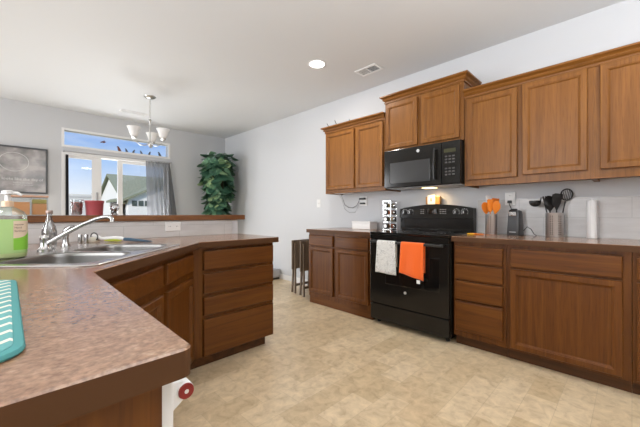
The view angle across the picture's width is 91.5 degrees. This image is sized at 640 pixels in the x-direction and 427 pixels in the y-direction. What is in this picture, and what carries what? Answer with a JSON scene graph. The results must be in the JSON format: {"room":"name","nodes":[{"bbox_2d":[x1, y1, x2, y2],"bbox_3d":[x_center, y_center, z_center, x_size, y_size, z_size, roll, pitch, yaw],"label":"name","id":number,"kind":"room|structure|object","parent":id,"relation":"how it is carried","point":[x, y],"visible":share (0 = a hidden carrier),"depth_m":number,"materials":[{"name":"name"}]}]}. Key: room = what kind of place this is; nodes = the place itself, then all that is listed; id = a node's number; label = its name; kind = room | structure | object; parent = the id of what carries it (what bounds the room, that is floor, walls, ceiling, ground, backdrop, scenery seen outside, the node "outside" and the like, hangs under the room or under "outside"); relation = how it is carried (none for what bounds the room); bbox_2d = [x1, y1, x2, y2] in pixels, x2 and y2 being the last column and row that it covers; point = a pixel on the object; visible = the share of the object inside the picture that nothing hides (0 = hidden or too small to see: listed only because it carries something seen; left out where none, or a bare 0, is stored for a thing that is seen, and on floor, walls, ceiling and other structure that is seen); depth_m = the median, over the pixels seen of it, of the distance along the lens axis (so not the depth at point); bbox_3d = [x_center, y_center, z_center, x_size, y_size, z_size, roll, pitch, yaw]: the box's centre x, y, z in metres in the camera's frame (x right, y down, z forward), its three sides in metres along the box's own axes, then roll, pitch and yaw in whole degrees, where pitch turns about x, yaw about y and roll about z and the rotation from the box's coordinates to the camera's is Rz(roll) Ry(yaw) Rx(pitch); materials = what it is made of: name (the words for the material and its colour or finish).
{"room":"kitchen","nodes":[
{"label":"kitchen","id":0,"kind":"room"},
{"bbox_2d":[0,97,224,214],"bbox_3d":[-4.154,-0.250,4.628,5.870,2.700,0.160,0,0,-45],"label":"wall","id":1,"kind":"structure","parent":0,"point":[22,124],"depth_m":4.90,"materials":[{"name":"grey paint"}]},
{"bbox_2d":[0,144,47,193],"bbox_3d":[-4.306,-0.620,4.345,0.775,0.660,0.025,0,0,-45],"label":"framed poster","id":2,"kind":"object","parent":1,"relation":"attached to","point":[22,169],"visible":1,"depth_m":4.43,"materials":[{"name":"grey paper"}]},
{"bbox_2d":[62,127,169,158],"bbox_3d":[-3.414,-1.170,5.340,1.575,0.290,0.140,0,0,-45],"label":"window","id":3,"kind":"structure","parent":1,"relation":"in","point":[167,145],"depth_m":5.21,"materials":[{"name":"white paint"}]},
{"bbox_2d":[62,151,170,214],"bbox_3d":[-3.414,0.075,5.348,1.585,2.050,0.148,0,0,-45],"label":"door","id":4,"kind":"structure","parent":1,"relation":"in","point":[96,159],"depth_m":5.09,"materials":[{"name":"white paint"}]},
{"bbox_2d":[63,150,171,163],"bbox_3d":[-3.336,-0.952,5.281,1.570,0.020,0.052,0,0,-45],"label":"curtain rod","id":5,"kind":"object","parent":1,"relation":"attached to","point":[63,150],"visible":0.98,"depth_m":5.17,"materials":[{"name":"grey plastic"}]},
{"bbox_2d":[66,154,68,214],"bbox_3d":[-3.832,0.080,4.730,0.040,1.960,0.022,0,0,-45],"label":"curtain","id":6,"kind":"object","parent":5,"relation":"hanging from","point":[67,156],"visible":0.38,"depth_m":4.73,"materials":[{"name":"black fabric"}]},
{"bbox_2d":[146,161,176,214],"bbox_3d":[-2.879,0.062,5.683,0.535,1.995,0.068,0,0,-45],"label":"curtain","id":7,"kind":"object","parent":5,"relation":"hanging from","point":[159,185],"visible":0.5,"depth_m":5.66,"materials":[{"name":"grey fabric"}]},
{"bbox_2d":[33,220,237,243],"bbox_3d":[-1.630,0.580,2.386,2.170,1.040,0.120,0,0,-45],"label":"wall","id":8,"kind":"structure","parent":0,"point":[234,222],"depth_m":3.07,"materials":[{"name":"grey paint"}]},
{"bbox_2d":[0,215,244,222],"bbox_3d":[-1.685,0.034,2.451,2.284,0.046,0.350,0,0,-45],"label":"bar ledge","id":9,"kind":"object","parent":8,"relation":"on","point":[31,218],"visible":0.92,"depth_m":2.39,"materials":[{"name":"brown wood"}]},
{"bbox_2d":[11,195,48,214],"bbox_3d":[-2.011,-0.058,2.161,0.192,0.136,0.124,0,0,-45],"label":"storage box","id":10,"kind":"object","parent":9,"relation":"on","point":[39,206],"visible":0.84,"depth_m":2.14,"materials":[{"name":"orange"}]},
{"bbox_2d":[71,202,82,214],"bbox_3d":[-1.821,-0.049,2.337,0.086,0.118,0.086,0,0,-45],"label":"glass jar","id":11,"kind":"object","parent":9,"relation":"on","point":[76,207],"visible":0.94,"depth_m":2.31,"materials":[{"name":"clear glass"}]},
{"bbox_2d":[84,200,103,214],"bbox_3d":[-1.744,-0.045,2.413,0.126,0.112,0.126,0,0,-45],"label":"flower pot","id":12,"kind":"object","parent":9,"relation":"on","point":[92,207],"visible":0.89,"depth_m":2.37,"materials":[{"name":"red ceramic"}]},
{"bbox_2d":[109,203,118,214],"bbox_3d":[-1.651,-0.038,2.507,0.068,0.098,0.068,0,0,-45],"label":"glass ornament","id":13,"kind":"object","parent":9,"relation":"on","point":[114,207],"visible":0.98,"depth_m":2.50,"materials":[{"name":"clear glass"}]},
{"bbox_2d":[28,220,231,243],"bbox_3d":[-1.561,0.127,2.363,1.975,0.135,0.010,0,0,-45],"label":"tile backsplash","id":14,"kind":"structure","parent":8,"relation":"attached to","point":[127,229],"depth_m":2.45,"materials":[{"name":"white tile"}]},
{"bbox_2d":[165,222,180,230],"bbox_3d":[-1.251,0.108,2.661,0.125,0.078,0.007,0,0,-45],"label":"wall outlet","id":15,"kind":"object","parent":14,"relation":"attached to","point":[169,226],"visible":1,"depth_m":2.66,"materials":[{"name":"white plastic"}]},
{"bbox_2d":[279,274,307,284],"bbox_3d":[-2.878,1.058,3.493,5.670,0.085,3.250,0,0,-45],"label":"baseboard","id":16,"kind":"structure","parent":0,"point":[282,276],"depth_m":5.12,"materials":[{"name":"white paint"}]},
{"bbox_2d":[0,0,624,138],"bbox_3d":[-1.184,-1.650,1.785,6.050,0.100,8.400,0,0,-45],"label":"ceiling","id":17,"kind":"structure","parent":0,"point":[224,69],"depth_m":3.02,"materials":[{"name":"white paint"}]},
{"bbox_2d":[119,109,146,115],"bbox_3d":[-2.945,-1.596,4.918,0.370,0.008,0.120,0,0,-45],"label":"ceiling vent","id":18,"kind":"object","parent":17,"relation":"in","point":[121,110],"visible":1,"depth_m":4.90,"materials":[{"name":"white metal"}]},
{"bbox_2d":[127,95,169,147],"bbox_3d":[-2.355,-1.250,4.233,0.482,0.700,0.513,0,0,-45],"label":"chandelier","id":19,"kind":"object","parent":17,"relation":"hanging from","point":[134,130],"visible":1,"depth_m":4.20,"materials":[{"name":"white glass"}]},
{"bbox_2d":[308,59,325,68],"bbox_3d":[-0.032,-1.596,3.333,0.200,0.006,0.200,0,0,-45],"label":"recessed light","id":20,"kind":"object","parent":17,"relation":"in","point":[316,64],"visible":1,"depth_m":3.33,"materials":[{"name":"white paint"}]},
{"bbox_2d":[355,63,383,76],"bbox_3d":[0.543,-1.596,3.470,0.165,0.008,0.280,0,0,-45],"label":"ceiling vent","id":21,"kind":"object","parent":17,"relation":"in","point":[373,68],"visible":1,"depth_m":3.47,"materials":[{"name":"white metal"}]},
{"bbox_2d":[173,279,639,426],"bbox_3d":[-1.184,1.140,1.785,6.050,0.080,8.400,0,0,-45],"label":"floor","id":22,"kind":"structure","parent":0,"point":[320,365],"depth_m":2.02,"materials":[{"name":"tile"}]},
{"bbox_2d":[52,386,161,426],"bbox_3d":[-0.443,0.669,0.259,0.580,0.862,0.019,0,0,-45],"label":"end panel","id":23,"kind":"object","parent":22,"relation":"on","point":[144,409],"visible":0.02,"depth_m":0.43,"materials":[{"name":"brown wood"}]},
{"bbox_2d":[105,251,193,364],"bbox_3d":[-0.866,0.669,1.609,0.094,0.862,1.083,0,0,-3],"label":"base cabinet","id":24,"kind":"object","parent":22,"relation":"on","point":[164,289],"visible":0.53,"depth_m":1.71,"materials":[{"name":"brown wood"}]},
{"bbox_2d":[0,233,278,426],"bbox_3d":[-0.720,0.216,1.561,2.050,0.042,2.312,0,0,-45],"label":"countertop","id":25,"kind":"structure","parent":24,"relation":"on","point":[89,347],"depth_m":0.47,"materials":[{"name":"laminate"}]},
{"bbox_2d":[0,280,25,362],"bbox_3d":[-0.754,0.189,0.540,0.338,0.012,0.680,0,0,-45],"label":"drying mat","id":26,"kind":"object","parent":25,"relation":"on","point":[12,340],"visible":1,"depth_m":0.53,"materials":[{"name":"teal plastic"}]},
{"bbox_2d":[37,215,114,251],"bbox_3d":[-1.249,0.097,1.610,0.360,0.183,0.060,0,0,-10],"label":"faucet","id":27,"kind":"object","parent":25,"relation":"on","point":[45,241],"visible":1,"depth_m":1.58,"materials":[{"name":"silver metal"}]},
{"bbox_2d":[78,233,81,242],"bbox_3d":[-1.592,0.163,2.070,0.026,0.064,0.026,0,0,-45],"label":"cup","id":28,"kind":"object","parent":25,"relation":"on","point":[79,234],"visible":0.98,"depth_m":2.06,"materials":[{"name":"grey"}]},
{"bbox_2d":[84,233,88,242],"bbox_3d":[-1.551,0.163,2.070,0.026,0.064,0.026,0,0,-45],"label":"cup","id":29,"kind":"object","parent":25,"relation":"on","point":[86,235],"visible":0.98,"depth_m":2.06,"materials":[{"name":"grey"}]},
{"bbox_2d":[0,243,179,267],"bbox_3d":[-1.175,0.284,1.550,0.640,0.192,0.850,0,0,-3],"label":"sink","id":30,"kind":"object","parent":25,"relation":"in","point":[76,255],"visible":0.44,"depth_m":1.52,"materials":[{"name":"silver metal"}]},
{"bbox_2d":[0,190,27,258],"bbox_3d":[-1.327,0.044,1.326,0.125,0.288,0.078,0,0,-45],"label":"soap dispenser","id":31,"kind":"object","parent":30,"relation":"on","point":[13,232],"visible":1,"depth_m":1.31,"materials":[{"name":"green plastic"}]},
{"bbox_2d":[41,210,56,248],"bbox_3d":[-1.458,0.085,1.680,0.064,0.207,0.064,0,0,-45],"label":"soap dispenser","id":32,"kind":"object","parent":30,"relation":"on","point":[47,211],"visible":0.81,"depth_m":1.68,"materials":[{"name":"silver metal"}]},
{"bbox_2d":[60,225,73,246],"bbox_3d":[-1.473,0.126,1.821,0.068,0.125,0.047,0,0,-13],"label":"sprayer","id":33,"kind":"object","parent":30,"relation":"on","point":[65,240],"visible":0.77,"depth_m":1.81,"materials":[{"name":"silver metal"}]},
{"bbox_2d":[89,232,152,241],"bbox_3d":[-1.384,0.161,2.140,0.450,0.068,0.067,0,0,4],"label":"dish brush","id":34,"kind":"object","parent":25,"relation":"on","point":[95,237],"visible":0.99,"depth_m":2.14,"materials":[{"name":"white plastic"}]},
{"bbox_2d":[162,377,193,426],"bbox_3d":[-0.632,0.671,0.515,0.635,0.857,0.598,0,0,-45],"label":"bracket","id":35,"kind":"object","parent":22,"relation":"on","point":[173,394],"visible":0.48,"depth_m":0.49,"materials":[{"name":"white plastic"}]},
{"bbox_2d":[197,151,238,214],"bbox_3d":[-1.953,-0.027,5.971,0.735,2.254,0.749,0,0,4],"label":"leafy plant","id":36,"kind":"object","parent":22,"relation":"on","point":[217,179],"visible":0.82,"depth_m":5.77,"materials":[{"name":"green plant"}]},
{"bbox_2d":[190,243,272,369],"bbox_3d":[-0.851,0.669,2.611,0.682,0.862,0.644,0,0,-45],"label":"base cabinet","id":37,"kind":"object","parent":22,"relation":"on","point":[233,285],"visible":0.71,"depth_m":2.35,"materials":[{"name":"brown wood"}]},
{"bbox_2d":[273,268,279,279],"bbox_3d":[-0.963,1.018,5.379,0.265,0.165,0.550,0,0,-45],"label":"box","id":38,"kind":"object","parent":22,"relation":"on","point":[276,272],"visible":0.21,"depth_m":5.23,"materials":[{"name":"grey plastic"}]},
{"bbox_2d":[291,239,308,293],"bbox_3d":[-0.264,0.733,4.464,0.400,0.735,0.118,0,0,-45],"label":"folding tray table","id":39,"kind":"object","parent":22,"relation":"on","point":[295,244],"visible":0.52,"depth_m":4.35,"materials":[{"name":"brown wood"}]},
{"bbox_2d":[299,241,308,296],"bbox_3d":[-0.137,0.733,4.280,0.400,0.735,0.118,0,0,-45],"label":"folding tray table","id":40,"kind":"object","parent":22,"relation":"on","point":[304,245],"visible":0.46,"depth_m":4.14,"materials":[{"name":"brown wood"}]},
{"bbox_2d":[309,233,374,319],"bbox_3d":[0.402,0.666,3.760,0.614,0.868,0.950,0,0,-45],"label":"base cabinet","id":41,"kind":"object","parent":22,"relation":"on","point":[339,265],"visible":0.71,"depth_m":3.51,"materials":[{"name":"brown wood"}]},
{"bbox_2d":[306,227,384,235],"bbox_3d":[0.400,0.209,3.764,0.649,0.042,0.963,0,0,-45],"label":"countertop","id":42,"kind":"structure","parent":41,"relation":"on","point":[340,230],"depth_m":3.55,"materials":[{"name":"laminate"}]},
{"bbox_2d":[352,221,377,229],"bbox_3d":[0.551,0.140,3.868,0.160,0.095,0.280,0,0,-45],"label":"box","id":43,"kind":"object","parent":42,"relation":"on","point":[369,225],"visible":0.97,"depth_m":3.80,"materials":[{"name":"white plastic"}]},
{"bbox_2d":[383,200,396,229],"bbox_3d":[0.803,0.018,3.589,0.130,0.338,0.110,0,0,-45],"label":"spice rack","id":44,"kind":"object","parent":42,"relation":"on","point":[390,201],"visible":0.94,"depth_m":3.55,"materials":[{"name":"silver metal"}]},
{"bbox_2d":[383,203,389,207],"bbox_3d":[0.764,-0.094,3.571,0.068,0.057,0.057,0,0,-45],"label":"spice jar","id":45,"kind":"object","parent":44,"relation":"on","point":[385,205],"visible":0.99,"depth_m":3.55,"materials":[{"name":"silver glass"}]},
{"bbox_2d":[383,210,389,214],"bbox_3d":[0.764,-0.016,3.571,0.068,0.057,0.057,0,0,-45],"label":"spice jar","id":46,"kind":"object","parent":44,"relation":"on","point":[385,212],"visible":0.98,"depth_m":3.55,"materials":[{"name":"silver"}]},
{"bbox_2d":[383,217,389,221],"bbox_3d":[0.764,0.062,3.571,0.068,0.057,0.057,0,0,-45],"label":"spice jar","id":47,"kind":"object","parent":44,"relation":"on","point":[385,219],"visible":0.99,"depth_m":3.55,"materials":[{"name":"silver"}]},
{"bbox_2d":[370,204,475,340],"bbox_3d":[1.002,0.500,3.100,0.702,1.200,0.811,0,0,-45],"label":"stove","id":48,"kind":"object","parent":22,"relation":"on","point":[427,306],"visible":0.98,"depth_m":2.91,"materials":[{"name":"black metal"}]},
{"bbox_2d":[375,240,396,274],"bbox_3d":[0.636,0.413,2.983,0.052,0.317,0.226,0,0,-45],"label":"dish towel","id":49,"kind":"object","parent":48,"relation":"hanging from","point":[386,251],"visible":1,"depth_m":2.96,"materials":[{"name":"fabric"}]},
{"bbox_2d":[399,242,424,283],"bbox_3d":[0.822,0.433,2.795,0.054,0.357,0.239,0,0,-45],"label":"dish towel","id":50,"kind":"object","parent":48,"relation":"hanging from","point":[412,254],"visible":1,"depth_m":2.77,"materials":[{"name":"orange fabric"}]},
{"bbox_2d":[370,229,475,237],"bbox_3d":[1.021,0.192,3.119,0.644,0.024,0.811,0,0,-45],"label":"cooktop","id":51,"kind":"object","parent":48,"relation":"in","point":[402,233],"depth_m":3.01,"materials":[{"name":"black glass"}]},
{"bbox_2d":[426,195,440,204],"bbox_3d":[1.213,-0.150,3.341,0.050,0.100,0.160,0,0,-45],"label":"wooden box","id":52,"kind":"object","parent":48,"relation":"on","point":[430,199],"visible":0.94,"depth_m":3.31,"materials":[{"name":"brown wood"}]},
{"bbox_2d":[454,242,507,356],"bbox_3d":[1.468,0.666,2.694,0.614,0.868,0.390,0,0,-45],"label":"base cabinet","id":53,"kind":"object","parent":22,"relation":"on","point":[479,268],"visible":0.76,"depth_m":2.47,"materials":[{"name":"brown wood"}]},
{"bbox_2d":[506,245,631,392],"bbox_3d":[1.844,0.666,2.318,0.614,0.868,0.670,0,0,-45],"label":"base cabinet","id":54,"kind":"object","parent":22,"relation":"on","point":[569,311],"visible":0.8,"depth_m":2.07,"materials":[{"name":"brown wood"}]},
{"bbox_2d":[632,253,639,394],"bbox_3d":[2.400,0.666,1.762,0.614,0.868,0.898,0,0,-45],"label":"base cabinet","id":55,"kind":"object","parent":22,"relation":"on","point":[635,256],"visible":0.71,"depth_m":1.87,"materials":[{"name":"brown wood"}]},
{"bbox_2d":[451,233,639,252],"bbox_3d":[2.054,0.209,2.104,0.641,0.042,2.070,0,0,-45],"label":"countertop","id":56,"kind":"structure","parent":55,"relation":"on","point":[601,244],"depth_m":2.20,"materials":[{"name":"laminate"}]},
{"bbox_2d":[467,233,489,234],"bbox_3d":[1.434,0.181,2.771,0.083,0.012,0.231,0,0,-45],"label":"scissors","id":57,"kind":"object","parent":56,"relation":"on","point":[467,233],"visible":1,"depth_m":2.79,"materials":[{"name":"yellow plastic"}]},
{"bbox_2d":[485,214,496,234],"bbox_3d":[1.538,0.095,2.804,0.097,0.184,0.097,0,0,-45],"label":"utensil holder","id":58,"kind":"object","parent":56,"relation":"on","point":[490,219],"visible":0.98,"depth_m":2.76,"materials":[{"name":"silver metal"}]},
{"bbox_2d":[481,202,488,213],"bbox_3d":[1.500,0.035,2.825,0.071,0.284,0.028,0,0,14],"label":"spoon","id":59,"kind":"object","parent":58,"relation":"in","point":[484,204],"visible":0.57,"depth_m":2.82,"materials":[{"name":"orange plastic"}]},
{"bbox_2d":[485,195,491,213],"bbox_3d":[1.540,0.003,2.841,0.053,0.345,0.032,0,0,0],"label":"spatula","id":60,"kind":"object","parent":58,"relation":"in","point":[487,197],"visible":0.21,"depth_m":2.85,"materials":[{"name":"white plastic"}]},
{"bbox_2d":[487,199,492,213],"bbox_3d":[1.514,0.023,2.782,0.052,0.305,0.014,0,0,-6],"label":"spatula","id":61,"kind":"object","parent":58,"relation":"in","point":[489,201],"visible":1,"depth_m":2.78,"materials":[{"name":"orange plastic"}]},
{"bbox_2d":[492,201,500,213],"bbox_3d":[1.562,0.031,2.777,0.069,0.291,0.039,0,0,6],"label":"spoon","id":62,"kind":"object","parent":58,"relation":"in","point":[496,205],"visible":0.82,"depth_m":2.76,"materials":[{"name":"orange plastic"}]},
{"bbox_2d":[507,209,534,235],"bbox_3d":[1.743,0.071,2.710,0.141,0.231,0.194,0,0,-37],"label":"can opener","id":63,"kind":"object","parent":56,"relation":"on","point":[515,216],"visible":0.98,"depth_m":2.71,"materials":[{"name":"grey plastic"}]},
{"bbox_2d":[545,213,564,236],"bbox_3d":[1.922,0.089,2.554,0.127,0.196,0.127,0,0,-45],"label":"utensil crock","id":64,"kind":"object","parent":56,"relation":"on","point":[554,222],"visible":1,"depth_m":2.51,"materials":[{"name":"silver metal"}]},
{"bbox_2d":[529,197,547,212],"bbox_3d":[1.837,0.020,2.594,0.086,0.314,0.168,0,0,-45],"label":"ladle","id":65,"kind":"object","parent":64,"relation":"in","point":[535,203],"visible":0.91,"depth_m":2.59,"materials":[{"name":"black plastic"}]},
{"bbox_2d":[544,196,553,212],"bbox_3d":[1.864,0.014,2.535,0.094,0.324,0.017,0,0,2],"label":"spoon","id":66,"kind":"object","parent":64,"relation":"in","point":[548,199],"visible":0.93,"depth_m":2.53,"materials":[{"name":"black plastic"}]},
{"bbox_2d":[552,194,562,212],"bbox_3d":[1.901,0.009,2.515,0.088,0.335,0.038,0,0,-6],"label":"turner","id":67,"kind":"object","parent":64,"relation":"in","point":[556,198],"visible":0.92,"depth_m":2.50,"materials":[{"name":"black plastic"}]},
{"bbox_2d":[560,188,572,212],"bbox_3d":[1.988,-0.014,2.522,0.111,0.382,0.042,0,0,20],"label":"skimmer","id":68,"kind":"object","parent":64,"relation":"in","point":[567,189],"visible":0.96,"depth_m":2.52,"materials":[{"name":"black plastic"}]},
{"bbox_2d":[587,199,596,238],"bbox_3d":[2.084,0.037,2.391,0.063,0.300,0.062,0,0,-45],"label":"paper towel","id":69,"kind":"object","parent":56,"relation":"on","point":[591,204],"visible":0.99,"depth_m":2.37,"materials":[{"name":"white paper"}]},
{"bbox_2d":[225,0,639,279],"bbox_3d":[0.880,-0.250,3.850,0.150,2.700,8.400,0,0,-45],"label":"wall","id":70,"kind":"structure","parent":0,"point":[280,176],"depth_m":4.09,"materials":[{"name":"grey paint"}]},
{"bbox_2d":[320,112,400,194],"bbox_3d":[0.478,-0.688,3.877,0.376,0.859,0.959,0,0,-45],"label":"upper cabinet","id":71,"kind":"object","parent":70,"relation":"attached to","point":[355,148],"visible":0.87,"depth_m":3.69,"materials":[{"name":"brown wood"}]},
{"bbox_2d":[338,192,358,212],"bbox_3d":[0.353,-0.145,4.103,0.222,0.265,0.302,0,0,-45],"label":"light","id":72,"kind":"object","parent":71,"relation":"attached to","point":[354,192],"visible":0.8,"depth_m":4.13,"materials":[{"name":"white plastic"}]},
{"bbox_2d":[360,196,366,205],"bbox_3d":[0.563,-0.165,4.056,0.007,0.118,0.120,0,0,-45],"label":"wall outlet","id":73,"kind":"object","parent":70,"relation":"attached to","point":[361,201],"visible":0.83,"depth_m":4.05,"materials":[{"name":"white plastic"}]},
{"bbox_2d":[379,70,481,151],"bbox_3d":[1.115,-0.980,3.241,0.376,0.607,0.934,0,0,-45],"label":"upper cabinet","id":74,"kind":"object","parent":70,"relation":"attached to","point":[431,112],"visible":0.8,"depth_m":3.08,"materials":[{"name":"brown wood"}]},
{"bbox_2d":[384,139,464,190],"bbox_3d":[1.099,-0.467,3.200,0.455,0.408,0.796,0,0,-45],"label":"microwave","id":75,"kind":"object","parent":74,"relation":"attached to","point":[440,165],"visible":0.97,"depth_m":3.02,"materials":[{"name":"black plastic"}]},
{"bbox_2d":[505,192,515,204],"bbox_3d":[1.745,-0.138,2.862,0.007,0.118,0.085,0,0,-45],"label":"wall outlet","id":76,"kind":"object","parent":70,"relation":"attached to","point":[511,196],"visible":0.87,"depth_m":2.86,"materials":[{"name":"white plastic"}]},
{"bbox_2d":[463,54,596,187],"bbox_3d":[1.728,-0.683,2.628,0.376,0.867,0.884,0,0,-45],"label":"upper cabinet","id":77,"kind":"object","parent":70,"relation":"attached to","point":[535,126],"visible":0.87,"depth_m":2.47,"materials":[{"name":"brown wood"}]},
{"bbox_2d":[478,196,639,239],"bbox_3d":[2.355,0.030,2.263,0.008,0.327,2.270,0,0,-45],"label":"tile backsplash","id":78,"kind":"structure","parent":70,"relation":"attached to","point":[618,217],"depth_m":2.51,"materials":[{"name":"white tile"}]},
{"bbox_2d":[593,41,639,181],"bbox_3d":[2.392,-0.683,1.964,0.376,0.867,0.992,0,0,-45],"label":"upper cabinet","id":79,"kind":"object","parent":70,"relation":"attached to","point":[616,71],"visible":1,"depth_m":2.12,"materials":[{"name":"brown wood"}]},
{"label":"outside","id":80,"kind":"structure","parent":0,"visible":0},
{"bbox_3d":[-34.047,1.350,55.260,150.000,0.200,113.700,0,0,-45],"label":"ground","id":81,"kind":"structure","parent":80,"visible":0},
{"bbox_2d":[69,193,91,214],"bbox_3d":[-13.265,0.195,8.683,11.520,2.110,0.140,0,0,-45],"label":"fence","id":82,"kind":"object","parent":81,"relation":"on","point":[72,197],"visible":0.09,"depth_m":12.38,"materials":[{"name":"grey plastic"}]},
{"bbox_2d":[101,174,146,214],"bbox_3d":[-14.213,-1.565,42.497,25.000,5.630,14.600,0,0,-45],"label":"house","id":83,"kind":"structure","parent":81,"relation":"on","point":[134,187],"depth_m":32.60,"materials":[{"name":"white"}]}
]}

